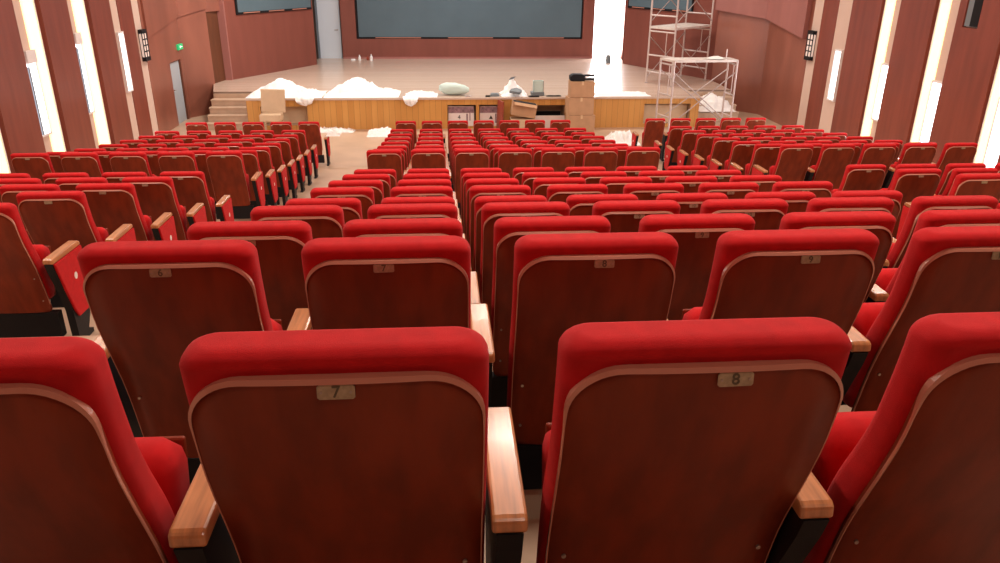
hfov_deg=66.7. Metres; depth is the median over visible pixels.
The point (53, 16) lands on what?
trim
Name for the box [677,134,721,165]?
seat
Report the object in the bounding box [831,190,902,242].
seat
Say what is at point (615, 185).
seat
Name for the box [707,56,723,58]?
cloth bundle
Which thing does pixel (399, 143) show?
seat
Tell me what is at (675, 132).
cushion
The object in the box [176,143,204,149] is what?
seat
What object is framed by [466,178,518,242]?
seat
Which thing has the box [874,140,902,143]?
cushion
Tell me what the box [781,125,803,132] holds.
seat
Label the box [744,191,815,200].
cushion
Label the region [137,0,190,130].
trim
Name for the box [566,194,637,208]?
cushion
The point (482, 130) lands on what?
cushion
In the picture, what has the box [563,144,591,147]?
seat
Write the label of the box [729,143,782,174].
seat
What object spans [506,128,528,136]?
cushion
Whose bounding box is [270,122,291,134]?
seat
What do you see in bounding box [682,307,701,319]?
seat cushion
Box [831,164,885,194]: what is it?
seat
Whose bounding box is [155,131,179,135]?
cushion
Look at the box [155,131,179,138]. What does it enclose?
seat
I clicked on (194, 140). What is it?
cushion
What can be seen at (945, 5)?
light
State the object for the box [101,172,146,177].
cushion
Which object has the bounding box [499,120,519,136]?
seat
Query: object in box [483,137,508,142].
cushion
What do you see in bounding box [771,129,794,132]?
cushion
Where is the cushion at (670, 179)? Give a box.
[665,176,716,182]
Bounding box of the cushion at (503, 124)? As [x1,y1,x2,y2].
[499,120,519,128]
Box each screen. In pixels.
[234,0,311,14]
[355,0,582,38]
[628,0,693,12]
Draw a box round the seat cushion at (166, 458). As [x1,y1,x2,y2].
[134,437,189,516]
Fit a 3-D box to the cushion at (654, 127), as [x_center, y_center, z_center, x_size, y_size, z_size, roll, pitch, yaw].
[3.541,-3.437,17.561,0.458,0.692,0.287,-1,23,-4]
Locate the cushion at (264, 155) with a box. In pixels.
[239,147,273,168]
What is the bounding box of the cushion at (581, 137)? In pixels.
[579,136,604,139]
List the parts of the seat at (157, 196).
edge trim, armrest, panel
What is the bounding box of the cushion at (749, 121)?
[745,118,765,124]
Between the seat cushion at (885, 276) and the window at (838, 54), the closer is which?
the seat cushion at (885, 276)
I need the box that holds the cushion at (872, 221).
[779,211,895,232]
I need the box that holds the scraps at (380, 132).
[367,126,390,136]
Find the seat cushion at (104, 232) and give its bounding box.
[97,227,108,241]
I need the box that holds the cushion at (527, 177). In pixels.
[522,172,568,184]
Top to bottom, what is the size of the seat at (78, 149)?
1.022 m
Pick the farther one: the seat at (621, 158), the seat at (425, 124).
the seat at (425, 124)
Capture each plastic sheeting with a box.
[246,78,326,105]
[324,77,400,97]
[403,90,437,105]
[595,91,649,96]
[699,93,736,111]
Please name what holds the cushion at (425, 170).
on the seat at (424, 170)
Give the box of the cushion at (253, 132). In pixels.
[250,130,273,134]
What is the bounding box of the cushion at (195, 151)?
[180,150,210,153]
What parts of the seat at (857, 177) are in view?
edge trim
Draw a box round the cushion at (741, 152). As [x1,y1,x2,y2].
[726,141,760,169]
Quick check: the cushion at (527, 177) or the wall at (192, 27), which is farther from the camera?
the wall at (192, 27)
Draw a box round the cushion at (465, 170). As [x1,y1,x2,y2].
[460,168,501,185]
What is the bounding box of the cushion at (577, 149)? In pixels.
[574,147,596,151]
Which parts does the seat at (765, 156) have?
armrest, edge trim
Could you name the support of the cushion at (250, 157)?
on the seat at (250, 157)
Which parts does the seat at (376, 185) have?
edge trim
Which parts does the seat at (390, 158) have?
edge trim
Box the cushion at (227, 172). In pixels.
[205,151,250,197]
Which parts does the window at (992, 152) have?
pane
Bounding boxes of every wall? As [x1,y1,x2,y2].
[12,0,104,151]
[177,9,214,117]
[224,0,316,79]
[312,0,620,58]
[339,0,626,60]
[623,0,718,79]
[711,10,769,113]
[757,0,815,125]
[870,0,975,141]
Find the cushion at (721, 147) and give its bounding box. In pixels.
[707,137,739,168]
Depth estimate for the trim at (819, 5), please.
20.39 m
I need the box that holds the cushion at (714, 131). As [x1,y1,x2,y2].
[712,130,735,133]
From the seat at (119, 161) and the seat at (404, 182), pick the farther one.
the seat at (119, 161)
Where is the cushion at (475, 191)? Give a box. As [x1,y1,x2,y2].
[469,185,530,244]
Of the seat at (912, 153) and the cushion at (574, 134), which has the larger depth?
the cushion at (574, 134)
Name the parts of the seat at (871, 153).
edge trim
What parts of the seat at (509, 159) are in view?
edge trim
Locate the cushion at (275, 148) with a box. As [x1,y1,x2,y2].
[252,143,283,164]
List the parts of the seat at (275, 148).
edge trim, armrest, panel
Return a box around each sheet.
[326,128,340,135]
[643,104,686,121]
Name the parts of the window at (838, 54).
pane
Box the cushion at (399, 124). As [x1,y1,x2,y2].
[395,121,416,139]
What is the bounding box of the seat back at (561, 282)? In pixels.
[507,232,678,407]
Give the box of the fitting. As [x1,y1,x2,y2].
[569,73,594,80]
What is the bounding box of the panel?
[536,111,560,114]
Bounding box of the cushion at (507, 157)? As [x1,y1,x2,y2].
[498,148,531,167]
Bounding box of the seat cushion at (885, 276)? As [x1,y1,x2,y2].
[875,268,897,290]
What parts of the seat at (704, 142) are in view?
panel, armrest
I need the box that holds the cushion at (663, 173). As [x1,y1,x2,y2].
[638,170,684,176]
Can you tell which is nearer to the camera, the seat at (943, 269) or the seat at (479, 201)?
the seat at (943, 269)
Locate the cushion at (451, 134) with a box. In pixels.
[449,133,473,137]
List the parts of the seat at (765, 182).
edge trim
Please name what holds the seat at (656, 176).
on the floor at (348, 151)
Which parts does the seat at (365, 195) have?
edge trim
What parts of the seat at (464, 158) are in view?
edge trim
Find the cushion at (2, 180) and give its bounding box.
[0,178,41,183]
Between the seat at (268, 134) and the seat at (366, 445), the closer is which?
the seat at (366, 445)
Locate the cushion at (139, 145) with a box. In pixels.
[137,144,166,147]
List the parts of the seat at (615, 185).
edge trim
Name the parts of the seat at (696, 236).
edge trim, number plate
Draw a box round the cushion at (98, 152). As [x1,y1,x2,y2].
[93,151,122,154]
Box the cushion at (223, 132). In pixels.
[218,130,242,134]
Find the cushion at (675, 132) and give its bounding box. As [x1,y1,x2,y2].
[664,126,691,156]
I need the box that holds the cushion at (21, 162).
[10,153,54,172]
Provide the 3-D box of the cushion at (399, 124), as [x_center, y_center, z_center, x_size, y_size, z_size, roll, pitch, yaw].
[-2.111,-3.293,17.161,0.458,0.692,0.287,-1,23,-4]
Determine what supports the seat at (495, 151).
on the floor at (348, 151)
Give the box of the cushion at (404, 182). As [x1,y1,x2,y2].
[397,179,451,187]
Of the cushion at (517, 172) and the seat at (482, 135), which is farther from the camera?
the seat at (482, 135)
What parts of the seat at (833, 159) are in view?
edge trim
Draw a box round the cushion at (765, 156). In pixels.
[747,143,782,174]
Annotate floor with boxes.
[17,111,851,562]
[213,56,729,100]
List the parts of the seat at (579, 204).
edge trim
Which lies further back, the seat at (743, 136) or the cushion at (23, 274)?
the seat at (743, 136)
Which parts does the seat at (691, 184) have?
edge trim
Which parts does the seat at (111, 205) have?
edge trim, armrest, panel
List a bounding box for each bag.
[439,82,468,94]
[605,130,639,145]
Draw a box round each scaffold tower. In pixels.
[644,0,714,86]
[655,49,738,132]
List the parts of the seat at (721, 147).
panel, armrest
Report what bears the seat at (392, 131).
on the floor at (348, 151)
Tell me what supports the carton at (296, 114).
on the floor at (348, 151)
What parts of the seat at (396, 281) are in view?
number plate, edge trim, armrest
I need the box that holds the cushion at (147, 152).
[137,151,167,154]
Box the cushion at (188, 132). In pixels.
[187,131,211,134]
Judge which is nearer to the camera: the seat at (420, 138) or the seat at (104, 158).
the seat at (104, 158)
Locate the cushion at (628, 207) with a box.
[592,200,680,215]
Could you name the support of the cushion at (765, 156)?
on the seat at (765, 156)
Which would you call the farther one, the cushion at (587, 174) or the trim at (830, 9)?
the trim at (830, 9)
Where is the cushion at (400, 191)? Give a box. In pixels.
[390,186,452,197]
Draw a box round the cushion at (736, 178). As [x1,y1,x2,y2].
[729,175,781,181]
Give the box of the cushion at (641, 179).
[599,176,651,184]
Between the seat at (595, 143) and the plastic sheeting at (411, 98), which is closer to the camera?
the seat at (595, 143)
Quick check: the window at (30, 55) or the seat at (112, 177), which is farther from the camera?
the window at (30, 55)
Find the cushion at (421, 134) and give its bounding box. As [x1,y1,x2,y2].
[419,133,442,137]
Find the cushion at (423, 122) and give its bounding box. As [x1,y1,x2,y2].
[422,121,441,124]
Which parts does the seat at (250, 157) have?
armrest, panel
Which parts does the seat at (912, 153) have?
edge trim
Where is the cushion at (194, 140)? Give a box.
[192,139,219,142]
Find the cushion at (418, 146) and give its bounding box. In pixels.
[415,145,443,148]
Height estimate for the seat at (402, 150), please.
1.022 m
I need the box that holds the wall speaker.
[964,0,983,27]
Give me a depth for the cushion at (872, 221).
3.02 m
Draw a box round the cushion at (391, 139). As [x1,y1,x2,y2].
[384,137,410,148]
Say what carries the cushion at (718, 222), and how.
on the seat at (696, 236)
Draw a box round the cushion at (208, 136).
[206,135,231,138]
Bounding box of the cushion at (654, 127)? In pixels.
[641,118,664,146]
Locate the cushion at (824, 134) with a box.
[822,133,846,136]
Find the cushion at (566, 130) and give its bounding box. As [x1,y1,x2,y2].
[564,128,585,132]
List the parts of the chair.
seat, backrest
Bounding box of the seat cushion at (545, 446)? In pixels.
[542,430,550,489]
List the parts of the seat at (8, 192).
edge trim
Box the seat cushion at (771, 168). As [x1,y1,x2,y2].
[769,166,774,174]
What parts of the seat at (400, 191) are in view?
edge trim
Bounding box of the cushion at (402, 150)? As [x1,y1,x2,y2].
[373,148,404,165]
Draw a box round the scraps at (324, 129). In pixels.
[320,127,355,132]
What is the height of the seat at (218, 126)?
0.962 m
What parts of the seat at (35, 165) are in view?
edge trim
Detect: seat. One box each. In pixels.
[0,173,30,177]
[0,178,41,202]
[0,184,60,244]
[0,203,93,337]
[0,336,239,562]
[10,153,54,183]
[16,191,135,307]
[42,172,88,183]
[46,152,75,172]
[55,177,107,190]
[60,152,103,176]
[74,148,105,151]
[76,183,176,240]
[77,239,311,484]
[93,151,122,172]
[98,144,128,150]
[101,172,146,182]
[109,152,156,176]
[116,148,147,151]
[120,140,147,147]
[122,176,206,240]
[137,144,166,150]
[137,151,167,175]
[138,135,164,143]
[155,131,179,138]
[156,139,183,147]
[157,148,188,151]
[157,151,197,171]
[160,171,233,228]
[172,135,198,142]
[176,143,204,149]
[179,326,527,562]
[180,150,215,211]
[185,122,208,130]
[187,131,211,138]
[187,220,312,329]
[192,139,219,146]
[198,147,229,150]
[205,151,264,218]
[206,135,231,142]
[214,122,236,134]
[214,143,242,149]
[218,130,242,138]
[225,150,277,207]
[228,139,254,146]
[239,135,264,142]
[239,147,288,205]
[242,122,264,134]
[250,130,273,138]
[250,205,344,238]
[252,143,297,198]
[263,138,304,191]
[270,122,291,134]
[273,134,311,185]
[281,130,318,178]
[285,198,362,223]
[298,121,330,165]
[301,235,494,514]
[310,187,374,218]
[328,180,383,203]
[342,174,390,197]
[343,218,480,303]
[354,169,396,188]
[366,149,407,183]
[367,203,471,271]
[373,148,410,173]
[377,145,411,169]
[381,141,410,166]
[381,196,464,238]
[384,137,410,160]
[388,133,412,149]
[390,129,415,148]
[390,186,461,223]
[395,121,418,146]
[397,179,459,218]
[403,173,457,207]
[407,168,455,198]
[411,149,450,180]
[415,145,448,166]
[415,148,449,169]
[416,141,447,162]
[417,137,447,157]
[419,133,446,152]
[420,129,446,147]
[422,121,445,142]
[447,120,467,161]
[449,129,471,166]
[449,133,473,177]
[450,137,475,183]
[451,141,478,190]
[452,145,481,191]
[453,148,483,191]
[455,149,488,214]
[460,168,501,233]
[463,172,509,238]
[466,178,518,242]
[469,185,530,271]
[473,120,493,140]
[474,195,546,294]
[478,128,500,144]
[480,133,503,147]
[480,201,569,323]
[483,137,508,148]
[486,141,512,149]
[489,144,518,167]
[491,215,610,406]
[493,147,522,167]
[498,148,531,177]
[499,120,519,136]
[506,128,528,140]
[507,232,678,489]
[510,132,534,143]
[513,167,553,184]
[515,136,540,146]
[520,140,547,147]
[522,172,568,194]
[525,120,544,133]
[526,144,555,163]
[532,147,562,166]
[532,177,585,196]
[535,128,557,137]
[536,317,851,562]
[540,148,574,171]
[541,132,564,140]
[546,184,607,202]
[547,136,572,144]
[550,120,570,131]
[555,140,581,146]
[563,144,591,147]
[564,128,585,135]
[565,166,605,176]
[566,194,637,215]
[571,132,594,139]
[574,147,596,166]
[579,136,604,143]
[580,171,626,183]
[583,147,617,170]
[589,140,615,146]
[592,200,680,232]
[599,143,627,146]
[599,176,651,193]
[614,146,640,167]
[616,166,656,176]
[623,183,683,199]
[624,147,660,170]
[631,118,667,160]
[638,170,684,182]
[638,213,754,319]
[654,126,691,169]
[656,193,727,213]
[664,118,690,157]
[664,130,705,169]
[665,176,716,192]
[667,165,707,175]
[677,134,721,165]
[682,228,879,397]
[693,137,739,169]
[694,118,715,129]
[695,170,741,181]
[697,126,719,133]
[698,182,758,198]
[700,198,788,229]
[709,141,760,174]
[712,130,735,136]
[720,118,740,129]
[725,125,747,132]
[728,133,753,140]
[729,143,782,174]
[729,175,781,191]
[742,130,765,136]
[744,191,815,213]
[745,118,765,129]
[747,137,773,143]
[752,144,814,180]
[753,125,775,132]
[760,133,784,140]
[768,141,796,143]
[771,129,794,136]
[771,181,832,197]
[779,211,895,404]
[780,137,806,142]
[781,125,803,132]
[791,133,815,139]
[795,143,822,165]
[800,129,823,136]
[802,312,999,562]
[804,140,832,143]
[806,197,894,267]
[809,144,854,189]
[813,136,839,143]
[822,133,846,140]
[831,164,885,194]
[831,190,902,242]
[833,143,861,163]
[839,140,867,161]
[843,226,999,411]
[846,136,872,142]
[856,142,899,163]
[857,143,896,188]
[874,140,902,161]
[875,209,999,294]
[879,164,936,194]
[886,195,998,267]
[890,143,936,168]
[890,168,941,238]
[894,142,936,163]
[896,173,999,238]
[934,168,997,195]
[935,142,977,179]
[935,163,985,194]
[994,163,999,172]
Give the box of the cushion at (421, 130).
[420,129,442,133]
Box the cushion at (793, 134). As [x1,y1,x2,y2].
[791,133,815,136]
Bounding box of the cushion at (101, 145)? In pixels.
[98,144,128,147]
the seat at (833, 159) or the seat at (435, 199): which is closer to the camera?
the seat at (435, 199)
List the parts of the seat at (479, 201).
edge trim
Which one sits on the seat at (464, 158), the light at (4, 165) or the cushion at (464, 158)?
the cushion at (464, 158)
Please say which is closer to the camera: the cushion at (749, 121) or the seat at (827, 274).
the seat at (827, 274)
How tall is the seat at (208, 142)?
0.962 m
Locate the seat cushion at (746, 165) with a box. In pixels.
[745,163,749,174]
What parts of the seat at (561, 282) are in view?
edge trim, number plate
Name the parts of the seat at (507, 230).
edge trim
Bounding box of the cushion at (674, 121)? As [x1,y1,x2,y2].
[667,118,690,139]
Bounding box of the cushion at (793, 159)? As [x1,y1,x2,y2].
[772,144,813,174]
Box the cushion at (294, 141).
[273,134,300,153]
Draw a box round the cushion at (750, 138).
[747,137,773,140]
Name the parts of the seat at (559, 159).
edge trim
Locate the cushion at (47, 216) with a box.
[16,191,102,241]
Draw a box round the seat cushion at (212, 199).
[210,197,215,217]
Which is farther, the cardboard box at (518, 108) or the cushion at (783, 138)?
the cardboard box at (518, 108)
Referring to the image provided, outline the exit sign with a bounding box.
[176,43,182,49]
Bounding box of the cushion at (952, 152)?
[936,142,977,167]
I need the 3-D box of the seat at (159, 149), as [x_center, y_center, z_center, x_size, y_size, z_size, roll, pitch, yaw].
[-4.968,-1.633,11.817,0.500,0.962,0.414,-1,23,-4]
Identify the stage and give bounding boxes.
[246,98,699,129]
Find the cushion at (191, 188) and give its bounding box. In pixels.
[160,171,215,221]
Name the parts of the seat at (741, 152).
panel, armrest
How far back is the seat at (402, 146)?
11.72 m
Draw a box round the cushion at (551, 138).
[547,136,572,141]
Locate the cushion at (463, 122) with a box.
[448,120,467,124]
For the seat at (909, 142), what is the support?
on the floor at (348, 151)
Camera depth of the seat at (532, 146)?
11.87 m
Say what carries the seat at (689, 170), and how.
on the floor at (348, 151)
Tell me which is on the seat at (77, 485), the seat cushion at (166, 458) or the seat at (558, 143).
the seat cushion at (166, 458)
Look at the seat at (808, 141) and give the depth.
12.19 m
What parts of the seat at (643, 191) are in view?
edge trim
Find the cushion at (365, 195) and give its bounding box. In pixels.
[310,187,374,204]
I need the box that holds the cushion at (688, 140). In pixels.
[677,130,705,162]
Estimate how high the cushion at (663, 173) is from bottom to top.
0.692 m
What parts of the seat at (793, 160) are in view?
panel, armrest, edge trim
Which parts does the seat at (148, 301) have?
armrest, number plate, edge trim, armrest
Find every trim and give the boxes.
[0,0,45,172]
[34,0,95,151]
[84,0,133,143]
[109,0,138,139]
[116,0,152,135]
[131,0,158,135]
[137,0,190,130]
[140,0,206,37]
[217,0,232,79]
[261,104,689,124]
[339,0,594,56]
[343,57,591,58]
[715,0,812,38]
[797,0,823,125]
[804,0,839,128]
[818,0,852,132]
[830,0,885,137]
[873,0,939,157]
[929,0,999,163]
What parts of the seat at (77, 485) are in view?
edge trim, armrest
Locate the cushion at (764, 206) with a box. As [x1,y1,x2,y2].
[700,198,788,214]
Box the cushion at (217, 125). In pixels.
[214,122,236,129]
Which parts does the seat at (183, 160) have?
edge trim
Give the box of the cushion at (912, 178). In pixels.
[890,168,941,189]
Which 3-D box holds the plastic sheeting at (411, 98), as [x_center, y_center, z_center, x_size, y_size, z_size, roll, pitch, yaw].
[-2.213,-5.148,21.233,0.970,0.381,0.937,-1,23,-4]
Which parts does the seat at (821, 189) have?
edge trim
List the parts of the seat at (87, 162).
edge trim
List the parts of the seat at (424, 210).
edge trim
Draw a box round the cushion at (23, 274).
[0,203,53,298]
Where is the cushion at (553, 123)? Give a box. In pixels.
[550,120,570,127]
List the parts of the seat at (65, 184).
edge trim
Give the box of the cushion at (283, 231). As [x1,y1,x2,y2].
[187,220,312,243]
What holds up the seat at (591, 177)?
on the floor at (348, 151)
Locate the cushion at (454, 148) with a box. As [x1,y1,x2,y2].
[453,148,483,159]
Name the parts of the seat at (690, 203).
edge trim, number plate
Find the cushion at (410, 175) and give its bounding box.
[403,173,449,179]
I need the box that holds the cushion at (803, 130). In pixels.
[800,129,823,132]
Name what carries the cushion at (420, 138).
on the seat at (420, 138)
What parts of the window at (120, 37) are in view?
pane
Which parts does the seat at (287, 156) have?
armrest, panel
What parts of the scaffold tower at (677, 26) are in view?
ladder frame, ladder frame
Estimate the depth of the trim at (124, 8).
18.49 m
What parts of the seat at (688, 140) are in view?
panel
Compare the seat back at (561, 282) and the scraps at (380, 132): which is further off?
the scraps at (380, 132)
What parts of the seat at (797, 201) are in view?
edge trim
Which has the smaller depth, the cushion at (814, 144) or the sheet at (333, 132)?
the cushion at (814, 144)
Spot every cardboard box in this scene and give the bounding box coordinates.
[510,99,536,118]
[510,117,534,127]
[565,95,593,114]
[565,113,594,131]
[568,80,594,97]
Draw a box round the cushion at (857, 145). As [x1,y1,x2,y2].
[833,143,861,147]
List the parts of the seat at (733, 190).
edge trim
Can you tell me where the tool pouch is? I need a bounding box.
[490,93,498,96]
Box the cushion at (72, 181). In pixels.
[55,177,107,185]
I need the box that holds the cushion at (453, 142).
[451,141,478,163]
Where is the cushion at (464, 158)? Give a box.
[455,149,488,191]
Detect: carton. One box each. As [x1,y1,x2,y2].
[266,106,307,123]
[448,105,473,125]
[479,105,496,125]
[530,80,543,95]
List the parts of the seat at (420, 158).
edge trim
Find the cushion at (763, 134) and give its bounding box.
[760,133,784,136]
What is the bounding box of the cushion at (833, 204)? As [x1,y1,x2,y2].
[806,197,894,213]
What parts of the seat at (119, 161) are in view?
edge trim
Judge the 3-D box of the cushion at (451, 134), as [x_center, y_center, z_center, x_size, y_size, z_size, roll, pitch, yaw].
[-0.735,-2.517,14.576,0.458,0.692,0.287,-1,23,-4]
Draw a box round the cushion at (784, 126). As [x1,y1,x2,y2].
[781,125,803,128]
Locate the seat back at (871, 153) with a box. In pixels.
[857,143,896,163]
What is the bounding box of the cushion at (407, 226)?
[343,218,462,237]
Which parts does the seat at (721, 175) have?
edge trim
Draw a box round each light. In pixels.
[0,130,10,172]
[20,0,65,151]
[71,0,110,144]
[860,0,895,135]
[910,0,951,141]
[973,57,999,162]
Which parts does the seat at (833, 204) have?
edge trim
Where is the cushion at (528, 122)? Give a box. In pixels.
[525,120,544,124]
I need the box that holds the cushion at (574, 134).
[571,132,594,136]
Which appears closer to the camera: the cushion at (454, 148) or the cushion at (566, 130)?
the cushion at (454, 148)
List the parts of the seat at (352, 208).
edge trim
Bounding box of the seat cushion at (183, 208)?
[180,205,187,229]
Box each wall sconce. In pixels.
[138,29,150,61]
[804,30,816,60]
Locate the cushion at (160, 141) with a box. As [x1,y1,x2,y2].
[156,139,183,143]
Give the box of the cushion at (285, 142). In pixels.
[263,138,292,159]
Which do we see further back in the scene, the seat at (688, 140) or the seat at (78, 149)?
the seat at (688, 140)
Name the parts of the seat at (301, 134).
panel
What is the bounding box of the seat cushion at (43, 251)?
[33,244,54,291]
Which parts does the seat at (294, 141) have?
panel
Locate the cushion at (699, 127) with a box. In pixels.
[697,126,719,129]
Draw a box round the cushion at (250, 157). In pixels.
[225,150,264,192]
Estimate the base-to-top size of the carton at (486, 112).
0.540 m
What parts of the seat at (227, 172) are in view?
edge trim, armrest, panel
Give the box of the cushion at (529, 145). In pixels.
[526,144,555,147]
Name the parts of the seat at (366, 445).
number plate, edge trim, armrest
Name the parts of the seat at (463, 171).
edge trim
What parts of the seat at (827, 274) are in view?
edge trim, number plate, armrest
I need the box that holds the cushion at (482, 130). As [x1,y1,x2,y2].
[478,128,500,133]
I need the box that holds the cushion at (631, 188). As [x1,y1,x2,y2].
[623,183,683,193]
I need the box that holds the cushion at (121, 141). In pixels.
[120,140,147,143]
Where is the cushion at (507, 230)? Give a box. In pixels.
[491,215,610,336]
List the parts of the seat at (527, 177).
edge trim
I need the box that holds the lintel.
[205,0,219,11]
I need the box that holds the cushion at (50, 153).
[46,152,75,155]
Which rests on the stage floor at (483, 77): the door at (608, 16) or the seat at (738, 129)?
the door at (608, 16)
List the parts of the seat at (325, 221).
edge trim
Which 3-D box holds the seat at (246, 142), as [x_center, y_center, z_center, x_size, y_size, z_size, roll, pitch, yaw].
[-4.525,-2.093,13.552,0.500,0.962,0.414,-1,23,-4]
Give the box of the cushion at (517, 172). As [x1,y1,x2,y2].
[513,167,553,177]
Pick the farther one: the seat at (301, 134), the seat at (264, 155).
the seat at (301, 134)
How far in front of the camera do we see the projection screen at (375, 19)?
29.14 m
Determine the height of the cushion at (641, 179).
0.692 m
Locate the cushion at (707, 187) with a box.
[698,182,758,192]
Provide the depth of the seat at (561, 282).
2.15 m
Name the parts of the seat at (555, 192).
edge trim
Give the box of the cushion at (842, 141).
[839,140,867,143]
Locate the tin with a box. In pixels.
[605,55,610,62]
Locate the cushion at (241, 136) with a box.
[239,135,264,138]
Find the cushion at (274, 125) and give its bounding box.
[270,122,291,128]
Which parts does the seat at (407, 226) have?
edge trim, armrest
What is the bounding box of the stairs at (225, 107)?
[207,93,250,129]
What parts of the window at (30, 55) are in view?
pane, frame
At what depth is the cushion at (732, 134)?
13.84 m
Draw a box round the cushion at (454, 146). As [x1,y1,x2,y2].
[452,145,481,174]
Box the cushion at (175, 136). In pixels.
[172,135,198,138]
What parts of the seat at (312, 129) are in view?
panel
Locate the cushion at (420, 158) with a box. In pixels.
[411,149,445,167]
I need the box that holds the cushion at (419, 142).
[416,141,443,145]
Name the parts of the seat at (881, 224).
edge trim, armrest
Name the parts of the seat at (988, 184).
panel, edge trim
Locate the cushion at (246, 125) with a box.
[242,122,264,129]
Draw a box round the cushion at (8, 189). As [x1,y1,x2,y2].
[0,184,60,195]
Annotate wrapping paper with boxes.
[499,76,527,96]
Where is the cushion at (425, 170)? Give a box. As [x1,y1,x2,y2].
[407,168,448,173]
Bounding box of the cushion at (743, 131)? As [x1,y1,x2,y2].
[742,130,765,132]
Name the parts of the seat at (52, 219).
edge trim, armrest, panel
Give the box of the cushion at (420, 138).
[417,137,442,140]
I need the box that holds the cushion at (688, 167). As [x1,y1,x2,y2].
[667,165,707,169]
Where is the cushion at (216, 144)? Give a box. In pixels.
[214,143,242,146]
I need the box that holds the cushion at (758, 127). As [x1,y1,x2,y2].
[753,125,775,129]
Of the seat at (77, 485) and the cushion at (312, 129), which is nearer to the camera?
the seat at (77, 485)
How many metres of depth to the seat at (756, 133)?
14.73 m
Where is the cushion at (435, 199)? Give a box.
[381,196,454,204]
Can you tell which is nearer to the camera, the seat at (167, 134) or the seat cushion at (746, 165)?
the seat cushion at (746, 165)
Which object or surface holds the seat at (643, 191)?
on the floor at (348, 151)
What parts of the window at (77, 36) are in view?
pane, frame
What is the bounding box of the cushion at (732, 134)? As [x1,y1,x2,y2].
[728,133,753,136]
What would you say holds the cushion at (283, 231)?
on the seat at (279, 245)
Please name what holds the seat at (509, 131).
on the floor at (348, 151)
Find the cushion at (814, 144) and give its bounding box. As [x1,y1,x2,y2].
[795,143,822,146]
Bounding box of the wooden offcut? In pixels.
[546,95,561,96]
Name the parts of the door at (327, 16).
frame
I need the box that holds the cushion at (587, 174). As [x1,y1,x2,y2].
[580,171,626,178]
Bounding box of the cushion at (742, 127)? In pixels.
[725,125,747,129]
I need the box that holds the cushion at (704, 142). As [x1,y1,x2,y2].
[691,134,721,164]
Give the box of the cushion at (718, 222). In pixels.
[638,213,754,231]
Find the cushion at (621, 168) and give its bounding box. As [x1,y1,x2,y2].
[616,166,656,170]
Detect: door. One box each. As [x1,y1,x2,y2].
[170,59,187,123]
[206,11,225,82]
[314,0,342,57]
[592,0,623,55]
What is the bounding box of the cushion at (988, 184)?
[948,173,999,195]
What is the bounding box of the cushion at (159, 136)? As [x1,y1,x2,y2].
[138,135,164,139]
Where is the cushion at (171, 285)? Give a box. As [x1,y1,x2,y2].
[77,239,273,330]
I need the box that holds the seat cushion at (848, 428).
[811,411,875,491]
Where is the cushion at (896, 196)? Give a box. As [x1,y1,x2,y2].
[831,190,902,203]
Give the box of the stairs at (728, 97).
[692,91,741,125]
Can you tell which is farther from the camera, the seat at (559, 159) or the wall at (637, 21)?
the wall at (637, 21)
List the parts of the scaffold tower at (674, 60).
ladder frame, ladder frame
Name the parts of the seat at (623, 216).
edge trim, number plate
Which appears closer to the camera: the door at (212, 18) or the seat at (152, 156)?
the seat at (152, 156)
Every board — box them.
[496,100,503,127]
[535,115,564,127]
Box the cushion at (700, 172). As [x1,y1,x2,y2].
[695,170,741,175]
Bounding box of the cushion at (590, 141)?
[589,140,615,143]
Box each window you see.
[24,49,51,136]
[73,32,94,114]
[115,31,133,92]
[826,49,843,101]
[871,63,888,121]
[918,80,941,141]
[982,96,999,167]
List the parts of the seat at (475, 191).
edge trim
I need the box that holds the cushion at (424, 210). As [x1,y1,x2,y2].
[367,203,457,219]
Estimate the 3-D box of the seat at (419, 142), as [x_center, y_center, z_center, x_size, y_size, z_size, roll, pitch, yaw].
[-1.152,-1.918,12.977,0.564,1.022,0.468,-1,23,-4]
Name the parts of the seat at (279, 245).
number plate, edge trim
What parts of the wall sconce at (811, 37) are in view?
lamp glass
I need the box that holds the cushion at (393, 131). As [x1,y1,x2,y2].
[390,129,413,141]
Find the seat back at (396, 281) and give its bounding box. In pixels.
[301,235,470,328]
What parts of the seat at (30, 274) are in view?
edge trim, armrest, panel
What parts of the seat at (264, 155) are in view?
armrest, panel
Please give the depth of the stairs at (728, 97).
22.13 m
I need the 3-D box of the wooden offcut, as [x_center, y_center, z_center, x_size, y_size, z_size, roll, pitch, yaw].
[1.508,-5.200,21.284,0.439,0.037,0.100,-1,23,-4]
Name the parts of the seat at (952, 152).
edge trim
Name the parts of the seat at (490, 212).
edge trim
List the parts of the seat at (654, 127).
panel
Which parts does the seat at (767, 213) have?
edge trim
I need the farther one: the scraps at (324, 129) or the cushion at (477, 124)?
the scraps at (324, 129)
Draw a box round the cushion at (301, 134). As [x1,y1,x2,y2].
[281,130,307,149]
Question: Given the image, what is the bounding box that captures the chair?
[259,89,285,129]
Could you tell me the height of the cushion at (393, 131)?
0.692 m
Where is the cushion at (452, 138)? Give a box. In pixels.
[450,137,475,153]
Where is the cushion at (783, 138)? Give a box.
[780,137,806,140]
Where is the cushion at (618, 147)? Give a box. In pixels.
[614,146,640,149]
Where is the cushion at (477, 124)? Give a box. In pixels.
[473,120,493,133]
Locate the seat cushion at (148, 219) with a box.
[143,215,153,240]
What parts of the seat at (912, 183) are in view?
edge trim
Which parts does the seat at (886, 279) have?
edge trim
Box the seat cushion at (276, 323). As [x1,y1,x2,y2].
[270,318,282,330]
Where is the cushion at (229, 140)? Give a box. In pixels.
[228,139,254,142]
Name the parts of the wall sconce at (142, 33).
lamp glass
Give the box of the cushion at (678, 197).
[656,193,727,201]
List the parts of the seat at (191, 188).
edge trim, armrest, panel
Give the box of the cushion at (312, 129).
[298,121,322,150]
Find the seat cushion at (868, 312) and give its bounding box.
[852,302,884,336]
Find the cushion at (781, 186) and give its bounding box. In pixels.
[771,181,832,191]

